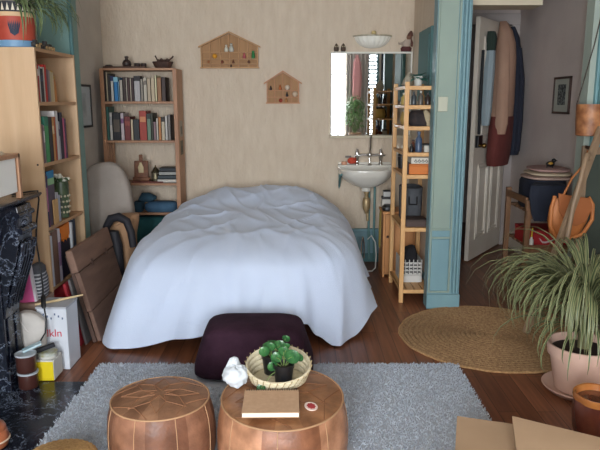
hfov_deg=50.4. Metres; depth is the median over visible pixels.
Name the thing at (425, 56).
trim
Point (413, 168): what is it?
box
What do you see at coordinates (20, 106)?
bookcase
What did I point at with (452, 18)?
trim
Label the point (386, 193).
carton
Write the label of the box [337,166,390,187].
basin
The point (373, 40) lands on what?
wall sconce
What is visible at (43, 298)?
switch
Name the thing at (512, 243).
baseboard
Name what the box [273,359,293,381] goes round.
pot
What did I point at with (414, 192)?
basket
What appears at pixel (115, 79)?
book
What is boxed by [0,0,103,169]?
wall
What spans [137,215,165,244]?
quilt
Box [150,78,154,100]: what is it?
book
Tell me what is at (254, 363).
woven basket
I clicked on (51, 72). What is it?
book
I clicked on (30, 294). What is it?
box
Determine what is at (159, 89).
book
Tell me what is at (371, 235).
hose
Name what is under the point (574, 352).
spider plant
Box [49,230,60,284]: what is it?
book
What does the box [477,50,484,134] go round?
belt
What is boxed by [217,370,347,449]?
pouf
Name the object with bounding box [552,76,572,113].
framed picture
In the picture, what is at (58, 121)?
book
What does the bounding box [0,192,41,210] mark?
mantel shelf
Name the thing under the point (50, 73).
book
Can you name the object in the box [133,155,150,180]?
lantern
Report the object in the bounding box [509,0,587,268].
wall
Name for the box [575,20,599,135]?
hanging pot
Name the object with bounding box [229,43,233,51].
trinket
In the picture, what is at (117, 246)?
bag
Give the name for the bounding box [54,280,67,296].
bag
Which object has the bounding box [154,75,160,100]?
book
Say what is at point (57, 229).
book
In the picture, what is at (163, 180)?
book
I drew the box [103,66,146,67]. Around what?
wooden tray
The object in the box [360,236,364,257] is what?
metal hose
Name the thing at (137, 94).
book
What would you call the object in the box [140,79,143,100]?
book
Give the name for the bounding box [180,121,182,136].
postcard
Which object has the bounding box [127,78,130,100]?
book
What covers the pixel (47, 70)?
book
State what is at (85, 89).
framed picture
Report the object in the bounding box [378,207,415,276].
base cabinet
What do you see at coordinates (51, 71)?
book
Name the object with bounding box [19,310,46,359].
bag
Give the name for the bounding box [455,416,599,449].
cardboard box
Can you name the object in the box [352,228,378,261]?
baseboard
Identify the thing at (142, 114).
book
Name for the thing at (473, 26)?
door frame
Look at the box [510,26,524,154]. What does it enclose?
jacket
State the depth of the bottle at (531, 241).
4.97 m
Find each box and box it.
[20,266,37,302]
[35,297,80,368]
[36,352,62,380]
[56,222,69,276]
[405,216,425,226]
[407,157,428,163]
[409,163,427,173]
[422,143,428,151]
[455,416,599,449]
[515,223,566,244]
[518,176,566,221]
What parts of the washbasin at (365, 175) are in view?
mixer spout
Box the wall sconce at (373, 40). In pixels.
[353,30,391,47]
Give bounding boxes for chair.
[65,227,121,342]
[86,162,134,234]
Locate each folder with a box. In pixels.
[63,281,83,345]
[68,277,91,344]
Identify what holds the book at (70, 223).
on the bookcase at (20, 106)
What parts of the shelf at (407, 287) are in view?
post, post, shelf, shelf, shelf, shelf, rail, rail, rail, rail, rail, post, rail, rail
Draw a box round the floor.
[39,222,599,430]
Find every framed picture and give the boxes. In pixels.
[81,84,92,127]
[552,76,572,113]
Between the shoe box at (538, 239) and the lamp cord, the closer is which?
the lamp cord
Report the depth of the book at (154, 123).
5.58 m
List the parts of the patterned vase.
white flower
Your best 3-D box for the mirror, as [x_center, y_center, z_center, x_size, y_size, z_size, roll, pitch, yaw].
[0.641,-1.174,5.761,0.743,0.766,0.099,0,11,0]
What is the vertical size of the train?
0.050 m
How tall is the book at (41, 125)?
0.225 m
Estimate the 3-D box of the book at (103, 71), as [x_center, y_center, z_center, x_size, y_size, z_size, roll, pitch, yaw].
[-1.687,-1.217,5.596,0.017,0.255,0.170,0,11,0]
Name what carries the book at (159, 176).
on the book at (163, 180)
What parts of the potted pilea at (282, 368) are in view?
stem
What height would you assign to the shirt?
0.840 m
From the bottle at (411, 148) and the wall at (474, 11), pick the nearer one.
the bottle at (411, 148)
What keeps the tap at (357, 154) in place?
on the washbasin at (365, 175)
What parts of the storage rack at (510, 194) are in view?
post, rail, rail, post, rail, rail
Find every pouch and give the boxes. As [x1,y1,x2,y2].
[32,262,48,299]
[34,342,54,353]
[382,204,389,210]
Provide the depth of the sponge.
5.85 m
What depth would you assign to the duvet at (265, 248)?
4.04 m
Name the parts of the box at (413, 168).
lid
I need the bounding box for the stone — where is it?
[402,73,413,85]
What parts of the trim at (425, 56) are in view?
panel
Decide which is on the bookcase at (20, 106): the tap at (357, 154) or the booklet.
the booklet
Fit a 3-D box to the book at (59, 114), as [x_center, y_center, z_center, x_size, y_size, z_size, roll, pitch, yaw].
[-1.602,-0.563,4.016,0.200,0.290,0.051,0,11,0]
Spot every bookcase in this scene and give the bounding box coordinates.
[0,47,85,291]
[99,68,185,214]
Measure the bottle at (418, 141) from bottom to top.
0.150 m
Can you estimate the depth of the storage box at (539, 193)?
4.83 m
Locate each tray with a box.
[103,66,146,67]
[132,180,162,182]
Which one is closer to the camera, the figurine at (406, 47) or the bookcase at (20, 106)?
the bookcase at (20, 106)
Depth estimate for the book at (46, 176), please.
3.80 m
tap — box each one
[354,149,360,164]
[378,149,384,164]
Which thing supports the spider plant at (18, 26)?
on the bookcase at (20, 106)
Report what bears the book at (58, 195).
on the bookcase at (20, 106)
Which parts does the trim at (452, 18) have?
panel, panel moulding, panel, door moulding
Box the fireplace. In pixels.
[0,192,41,391]
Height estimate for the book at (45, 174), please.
0.320 m
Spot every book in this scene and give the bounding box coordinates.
[36,64,40,101]
[37,64,47,101]
[38,66,41,101]
[40,67,45,101]
[40,68,44,101]
[40,111,60,159]
[40,116,50,162]
[41,125,45,162]
[43,125,46,162]
[45,170,54,224]
[45,174,49,227]
[46,69,49,101]
[46,176,50,226]
[47,70,50,101]
[48,117,53,161]
[49,71,53,101]
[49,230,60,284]
[50,236,55,286]
[51,71,56,101]
[51,72,54,101]
[51,117,56,160]
[52,228,62,280]
[53,117,57,159]
[55,192,59,220]
[57,112,64,158]
[58,121,61,158]
[58,195,61,220]
[60,233,63,279]
[62,118,65,157]
[64,119,67,157]
[68,219,76,245]
[69,222,73,248]
[103,71,106,100]
[105,72,112,100]
[106,107,113,139]
[107,74,114,100]
[109,112,112,139]
[110,76,116,100]
[112,112,124,139]
[113,77,121,100]
[119,80,122,100]
[120,113,128,139]
[122,77,127,100]
[124,116,134,139]
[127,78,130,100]
[130,119,133,139]
[131,78,134,100]
[133,76,143,100]
[133,119,139,139]
[139,110,150,139]
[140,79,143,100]
[143,78,147,100]
[146,113,151,139]
[147,78,150,100]
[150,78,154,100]
[151,113,156,139]
[153,121,156,139]
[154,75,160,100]
[156,118,158,139]
[157,78,161,100]
[157,179,175,182]
[158,117,161,139]
[158,175,175,178]
[159,166,175,170]
[159,171,175,174]
[161,77,169,100]
[161,117,165,139]
[165,116,167,139]
[167,114,174,139]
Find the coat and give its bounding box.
[486,21,515,166]
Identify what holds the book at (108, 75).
on the bookcase at (108, 145)
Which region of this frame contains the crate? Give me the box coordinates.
[395,252,421,281]
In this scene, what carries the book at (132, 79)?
on the bookcase at (108, 145)
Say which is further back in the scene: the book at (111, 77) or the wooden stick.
the book at (111, 77)
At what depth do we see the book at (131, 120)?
5.59 m
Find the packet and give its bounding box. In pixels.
[22,341,41,352]
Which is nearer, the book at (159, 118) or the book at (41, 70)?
the book at (41, 70)
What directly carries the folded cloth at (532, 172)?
on the folded cloth at (525, 175)
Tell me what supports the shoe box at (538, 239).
on the storage rack at (510, 194)
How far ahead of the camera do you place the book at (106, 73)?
5.52 m
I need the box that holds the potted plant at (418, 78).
[409,73,427,85]
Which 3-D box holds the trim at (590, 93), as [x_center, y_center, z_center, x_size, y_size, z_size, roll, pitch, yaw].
[2.295,-0.792,4.470,0.610,2.850,0.162,0,11,0]
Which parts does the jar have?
lid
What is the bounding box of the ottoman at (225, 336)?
[194,313,312,379]
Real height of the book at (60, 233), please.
0.300 m
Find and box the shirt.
[481,31,496,125]
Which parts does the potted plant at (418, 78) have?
pot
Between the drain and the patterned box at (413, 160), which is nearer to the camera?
the patterned box at (413, 160)
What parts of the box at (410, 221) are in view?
lid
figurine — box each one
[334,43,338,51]
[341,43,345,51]
[398,31,412,51]
[546,158,556,167]
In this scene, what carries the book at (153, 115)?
on the bookcase at (108, 145)
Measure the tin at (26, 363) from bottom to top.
0.099 m
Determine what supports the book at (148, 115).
on the bookcase at (108, 145)
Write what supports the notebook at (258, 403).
on the pouf at (326, 427)
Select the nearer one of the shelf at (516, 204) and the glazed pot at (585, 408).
the glazed pot at (585, 408)
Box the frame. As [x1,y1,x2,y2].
[522,126,599,333]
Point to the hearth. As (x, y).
(27, 415)
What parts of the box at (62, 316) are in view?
lid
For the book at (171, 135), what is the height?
0.220 m
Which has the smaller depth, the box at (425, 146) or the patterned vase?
the patterned vase
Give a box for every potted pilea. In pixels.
[257,343,302,389]
[259,335,289,375]
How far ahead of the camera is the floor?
3.87 m
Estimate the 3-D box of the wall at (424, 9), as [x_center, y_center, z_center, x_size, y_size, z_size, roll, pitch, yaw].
[1.093,-1.002,5.546,0.145,2.850,2.030,0,11,0]
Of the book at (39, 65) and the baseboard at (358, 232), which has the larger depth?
the baseboard at (358, 232)
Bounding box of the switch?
[41,294,45,308]
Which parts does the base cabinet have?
door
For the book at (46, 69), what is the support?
on the bookcase at (20, 106)
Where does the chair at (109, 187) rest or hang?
on the floor
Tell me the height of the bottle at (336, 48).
0.070 m
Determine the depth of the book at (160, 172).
5.67 m
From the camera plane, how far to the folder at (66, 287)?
3.94 m
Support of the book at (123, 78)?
on the bookcase at (108, 145)
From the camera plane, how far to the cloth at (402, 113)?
4.90 m
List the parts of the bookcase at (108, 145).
post, panel, shelf, shelf, shelf, shelf, shelf, post, panel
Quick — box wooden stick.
[35,294,82,304]
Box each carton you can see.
[19,292,53,347]
[381,196,390,206]
[383,190,390,196]
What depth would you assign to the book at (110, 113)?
5.58 m
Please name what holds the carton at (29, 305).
on the floor
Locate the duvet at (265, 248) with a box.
[102,184,376,348]
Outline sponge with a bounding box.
[347,157,355,163]
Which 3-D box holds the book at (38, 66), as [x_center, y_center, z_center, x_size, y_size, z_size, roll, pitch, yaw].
[-1.602,-0.816,3.681,0.200,0.205,0.019,0,11,0]
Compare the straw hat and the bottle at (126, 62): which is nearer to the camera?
the straw hat
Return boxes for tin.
[14,349,36,373]
[17,368,38,389]
[37,347,57,359]
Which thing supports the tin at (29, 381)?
on the hearth
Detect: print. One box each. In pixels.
[82,93,86,117]
[557,84,565,104]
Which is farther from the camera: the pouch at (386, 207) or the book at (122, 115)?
the book at (122, 115)
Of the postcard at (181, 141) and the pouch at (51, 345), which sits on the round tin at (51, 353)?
the pouch at (51, 345)
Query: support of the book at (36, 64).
on the bookcase at (20, 106)
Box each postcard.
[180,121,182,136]
[180,140,183,154]
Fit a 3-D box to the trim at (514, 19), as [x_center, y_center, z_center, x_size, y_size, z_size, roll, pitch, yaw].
[1.683,-0.952,6.574,1.035,2.360,0.029,0,11,0]
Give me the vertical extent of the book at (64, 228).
0.339 m
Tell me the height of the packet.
0.040 m
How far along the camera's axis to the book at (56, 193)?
3.98 m
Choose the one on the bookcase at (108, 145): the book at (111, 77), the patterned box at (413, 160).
the book at (111, 77)
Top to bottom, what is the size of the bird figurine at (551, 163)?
0.074 m
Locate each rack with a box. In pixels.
[198,31,260,68]
[264,71,301,103]
[501,187,567,293]
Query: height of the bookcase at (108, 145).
1.780 m
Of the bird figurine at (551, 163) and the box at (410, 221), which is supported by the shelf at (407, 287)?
the box at (410, 221)
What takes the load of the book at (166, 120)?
on the bookcase at (108, 145)
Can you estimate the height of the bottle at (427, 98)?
0.085 m
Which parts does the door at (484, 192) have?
panel moulding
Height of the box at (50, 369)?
0.112 m
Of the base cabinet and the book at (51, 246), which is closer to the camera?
the book at (51, 246)
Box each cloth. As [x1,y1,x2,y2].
[134,192,156,211]
[222,356,247,387]
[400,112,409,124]
[520,173,571,180]
[523,169,572,176]
[526,165,570,172]
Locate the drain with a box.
[361,187,370,191]
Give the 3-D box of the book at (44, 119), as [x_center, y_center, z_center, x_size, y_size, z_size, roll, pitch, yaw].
[-1.602,-0.508,3.785,0.201,0.270,0.062,0,11,0]
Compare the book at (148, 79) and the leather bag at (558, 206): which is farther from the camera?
the book at (148, 79)
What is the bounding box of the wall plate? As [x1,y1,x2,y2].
[438,97,447,110]
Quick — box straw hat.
[423,110,429,125]
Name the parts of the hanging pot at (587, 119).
cord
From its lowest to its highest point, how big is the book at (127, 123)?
0.205 m
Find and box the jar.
[0,419,10,449]
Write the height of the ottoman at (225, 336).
0.284 m
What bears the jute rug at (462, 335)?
on the floor
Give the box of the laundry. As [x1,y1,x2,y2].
[404,244,416,261]
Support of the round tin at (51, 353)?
on the box at (50, 369)
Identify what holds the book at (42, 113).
on the bookcase at (20, 106)
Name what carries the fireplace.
on the hearth
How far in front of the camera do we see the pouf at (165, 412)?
2.49 m
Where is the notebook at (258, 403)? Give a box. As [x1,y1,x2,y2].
[241,388,298,417]
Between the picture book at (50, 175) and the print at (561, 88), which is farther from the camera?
the print at (561, 88)
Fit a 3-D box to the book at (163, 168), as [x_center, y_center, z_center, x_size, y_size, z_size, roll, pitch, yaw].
[-1.175,-0.505,5.729,0.150,0.032,0.140,0,11,0]
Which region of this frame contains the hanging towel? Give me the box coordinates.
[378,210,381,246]
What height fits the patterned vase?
0.290 m
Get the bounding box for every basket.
[33,438,97,449]
[152,55,173,67]
[245,346,311,389]
[399,183,422,218]
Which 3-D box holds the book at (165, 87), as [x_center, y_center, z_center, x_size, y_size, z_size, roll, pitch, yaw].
[-1.181,-1.192,5.600,0.036,0.205,0.170,0,11,0]
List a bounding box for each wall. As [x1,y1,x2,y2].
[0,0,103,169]
[99,0,414,227]
[409,0,434,271]
[473,10,519,25]
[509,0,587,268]
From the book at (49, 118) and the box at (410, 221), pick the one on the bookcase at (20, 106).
the book at (49, 118)
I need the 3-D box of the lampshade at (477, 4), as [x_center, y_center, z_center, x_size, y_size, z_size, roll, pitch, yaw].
[1.484,-1.974,4.786,0.632,0.650,0.250,0,11,0]
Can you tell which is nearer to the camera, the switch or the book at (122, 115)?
the switch
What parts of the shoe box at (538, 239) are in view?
lid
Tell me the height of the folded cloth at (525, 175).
0.028 m
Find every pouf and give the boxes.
[107,376,215,449]
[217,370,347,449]
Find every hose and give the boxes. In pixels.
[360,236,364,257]
[367,235,376,271]
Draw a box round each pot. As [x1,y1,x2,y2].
[261,350,277,375]
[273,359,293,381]
[571,383,599,436]
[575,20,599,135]
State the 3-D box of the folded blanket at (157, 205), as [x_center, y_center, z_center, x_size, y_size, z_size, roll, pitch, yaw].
[-1.254,-0.170,5.772,0.307,0.088,0.181,0,11,0]
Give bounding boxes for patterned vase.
[54,173,70,217]
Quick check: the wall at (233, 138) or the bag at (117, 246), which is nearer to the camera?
the bag at (117, 246)
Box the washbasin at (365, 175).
[337,134,390,258]
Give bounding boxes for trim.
[35,0,90,237]
[417,26,433,100]
[423,0,472,308]
[472,13,520,244]
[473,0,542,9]
[566,0,599,272]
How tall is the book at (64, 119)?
0.250 m
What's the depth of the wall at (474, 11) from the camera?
6.36 m
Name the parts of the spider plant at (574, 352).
pot, crown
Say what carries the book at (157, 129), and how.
on the bookcase at (108, 145)
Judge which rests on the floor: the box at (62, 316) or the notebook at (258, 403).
the box at (62, 316)
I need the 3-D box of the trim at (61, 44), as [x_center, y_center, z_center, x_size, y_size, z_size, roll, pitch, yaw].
[-1.659,-0.791,4.461,0.242,2.850,0.140,0,11,0]
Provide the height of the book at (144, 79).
0.200 m
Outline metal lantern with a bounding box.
[151,165,158,180]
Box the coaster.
[304,402,317,410]
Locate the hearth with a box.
[0,382,83,449]
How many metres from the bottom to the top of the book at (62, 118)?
0.255 m
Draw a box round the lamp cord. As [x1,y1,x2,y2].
[11,190,46,340]
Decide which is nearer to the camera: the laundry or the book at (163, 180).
the laundry
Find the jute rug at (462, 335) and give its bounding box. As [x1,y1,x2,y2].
[398,306,566,373]
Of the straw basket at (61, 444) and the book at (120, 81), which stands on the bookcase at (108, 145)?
the book at (120, 81)
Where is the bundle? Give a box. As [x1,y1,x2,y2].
[409,110,426,125]
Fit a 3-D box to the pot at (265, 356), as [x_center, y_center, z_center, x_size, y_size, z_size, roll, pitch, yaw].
[-0.122,0.599,2.755,0.091,0.085,0.090,0,11,0]
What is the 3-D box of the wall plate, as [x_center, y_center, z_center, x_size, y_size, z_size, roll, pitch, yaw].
[0.989,-0.837,4.410,0.067,0.100,0.010,0,11,0]
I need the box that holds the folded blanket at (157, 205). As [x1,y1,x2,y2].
[145,200,176,211]
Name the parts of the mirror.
frame rail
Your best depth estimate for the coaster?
2.48 m
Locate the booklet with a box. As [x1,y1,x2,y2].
[52,199,58,223]
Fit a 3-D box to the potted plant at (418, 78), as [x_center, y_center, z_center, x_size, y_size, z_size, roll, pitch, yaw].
[0.868,-1.056,4.619,0.148,0.094,0.150,-11,15,-44]
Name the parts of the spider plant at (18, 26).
pot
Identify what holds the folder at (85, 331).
on the floor
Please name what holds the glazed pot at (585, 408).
on the floor
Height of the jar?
0.122 m
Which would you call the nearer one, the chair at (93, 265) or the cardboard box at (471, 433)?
the cardboard box at (471, 433)
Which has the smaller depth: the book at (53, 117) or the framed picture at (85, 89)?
the book at (53, 117)
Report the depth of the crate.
5.00 m
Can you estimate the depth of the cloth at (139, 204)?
5.70 m
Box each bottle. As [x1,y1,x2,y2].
[122,56,131,65]
[409,144,413,151]
[411,92,416,104]
[415,131,421,151]
[418,91,422,104]
[425,93,430,104]
[529,228,533,244]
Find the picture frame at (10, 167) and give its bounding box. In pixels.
[0,153,22,197]
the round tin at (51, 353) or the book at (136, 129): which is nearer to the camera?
the round tin at (51, 353)
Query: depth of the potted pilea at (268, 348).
2.74 m
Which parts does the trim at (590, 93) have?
casing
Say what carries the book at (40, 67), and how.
on the bookcase at (20, 106)
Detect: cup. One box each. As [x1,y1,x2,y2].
[397,145,402,168]
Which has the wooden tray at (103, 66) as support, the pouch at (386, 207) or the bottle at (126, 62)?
the bottle at (126, 62)
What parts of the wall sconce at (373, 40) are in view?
lamp shade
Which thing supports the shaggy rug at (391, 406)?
on the floor
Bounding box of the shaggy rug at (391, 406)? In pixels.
[35,361,491,449]
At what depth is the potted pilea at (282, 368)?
2.64 m
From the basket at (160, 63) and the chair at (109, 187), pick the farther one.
the basket at (160, 63)
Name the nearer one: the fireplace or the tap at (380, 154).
the fireplace
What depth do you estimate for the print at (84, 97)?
5.22 m
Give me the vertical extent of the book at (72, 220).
0.345 m
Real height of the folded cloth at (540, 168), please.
0.028 m
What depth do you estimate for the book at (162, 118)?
5.58 m
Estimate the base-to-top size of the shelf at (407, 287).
1.635 m
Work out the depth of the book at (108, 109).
5.58 m
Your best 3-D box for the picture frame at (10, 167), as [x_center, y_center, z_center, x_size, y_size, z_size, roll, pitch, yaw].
[-1.484,-0.213,2.992,0.201,0.223,0.356,0,11,0]
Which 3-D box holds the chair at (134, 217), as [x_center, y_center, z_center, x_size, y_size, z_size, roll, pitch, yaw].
[-1.363,0.234,4.927,0.253,0.640,0.260,0,11,0]
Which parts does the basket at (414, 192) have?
handle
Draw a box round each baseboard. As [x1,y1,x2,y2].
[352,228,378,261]
[508,237,543,263]
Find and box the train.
[31,40,54,50]
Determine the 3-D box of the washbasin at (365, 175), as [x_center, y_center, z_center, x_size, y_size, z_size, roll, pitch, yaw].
[0.597,-0.224,5.765,0.504,1.180,0.451,0,11,0]
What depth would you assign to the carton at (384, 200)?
5.56 m
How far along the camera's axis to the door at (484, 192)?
6.03 m
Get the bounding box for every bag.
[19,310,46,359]
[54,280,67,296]
[103,213,135,277]
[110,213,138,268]
[547,150,594,239]
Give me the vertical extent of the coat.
1.335 m
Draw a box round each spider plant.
[0,0,83,46]
[467,226,599,400]
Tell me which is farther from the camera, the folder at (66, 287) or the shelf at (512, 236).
the shelf at (512, 236)
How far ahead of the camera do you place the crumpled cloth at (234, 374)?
2.63 m
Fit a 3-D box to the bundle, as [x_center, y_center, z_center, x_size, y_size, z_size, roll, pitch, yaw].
[0.870,-0.784,4.666,0.165,0.112,0.144,0,11,0]
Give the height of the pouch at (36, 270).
0.200 m
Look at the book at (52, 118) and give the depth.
3.88 m
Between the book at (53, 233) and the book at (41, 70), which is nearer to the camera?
the book at (41, 70)
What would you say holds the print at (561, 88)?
attached to the framed picture at (562, 88)
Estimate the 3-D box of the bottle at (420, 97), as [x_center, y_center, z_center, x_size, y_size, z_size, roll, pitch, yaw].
[0.870,-0.916,4.590,0.036,0.100,0.036,0,11,0]
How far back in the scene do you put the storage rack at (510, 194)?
5.13 m
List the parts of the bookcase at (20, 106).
panel, shelf, shelf, panel, shelf, shelf, shelf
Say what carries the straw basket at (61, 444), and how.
on the shaggy rug at (391, 406)
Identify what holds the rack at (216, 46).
attached to the wall at (233, 138)
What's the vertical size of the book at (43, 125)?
0.220 m
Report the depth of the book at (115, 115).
5.58 m
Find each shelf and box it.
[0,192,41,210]
[388,82,430,302]
[509,234,522,244]
[511,202,524,210]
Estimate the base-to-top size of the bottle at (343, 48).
0.070 m
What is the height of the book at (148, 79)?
0.195 m
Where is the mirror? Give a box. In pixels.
[329,52,412,137]
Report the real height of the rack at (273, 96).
0.293 m
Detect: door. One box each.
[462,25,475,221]
[464,16,511,260]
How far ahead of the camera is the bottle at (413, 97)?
4.58 m
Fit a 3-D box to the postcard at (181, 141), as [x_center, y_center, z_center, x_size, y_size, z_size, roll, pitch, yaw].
[-1.058,-0.695,5.712,0.002,0.125,0.120,0,11,0]

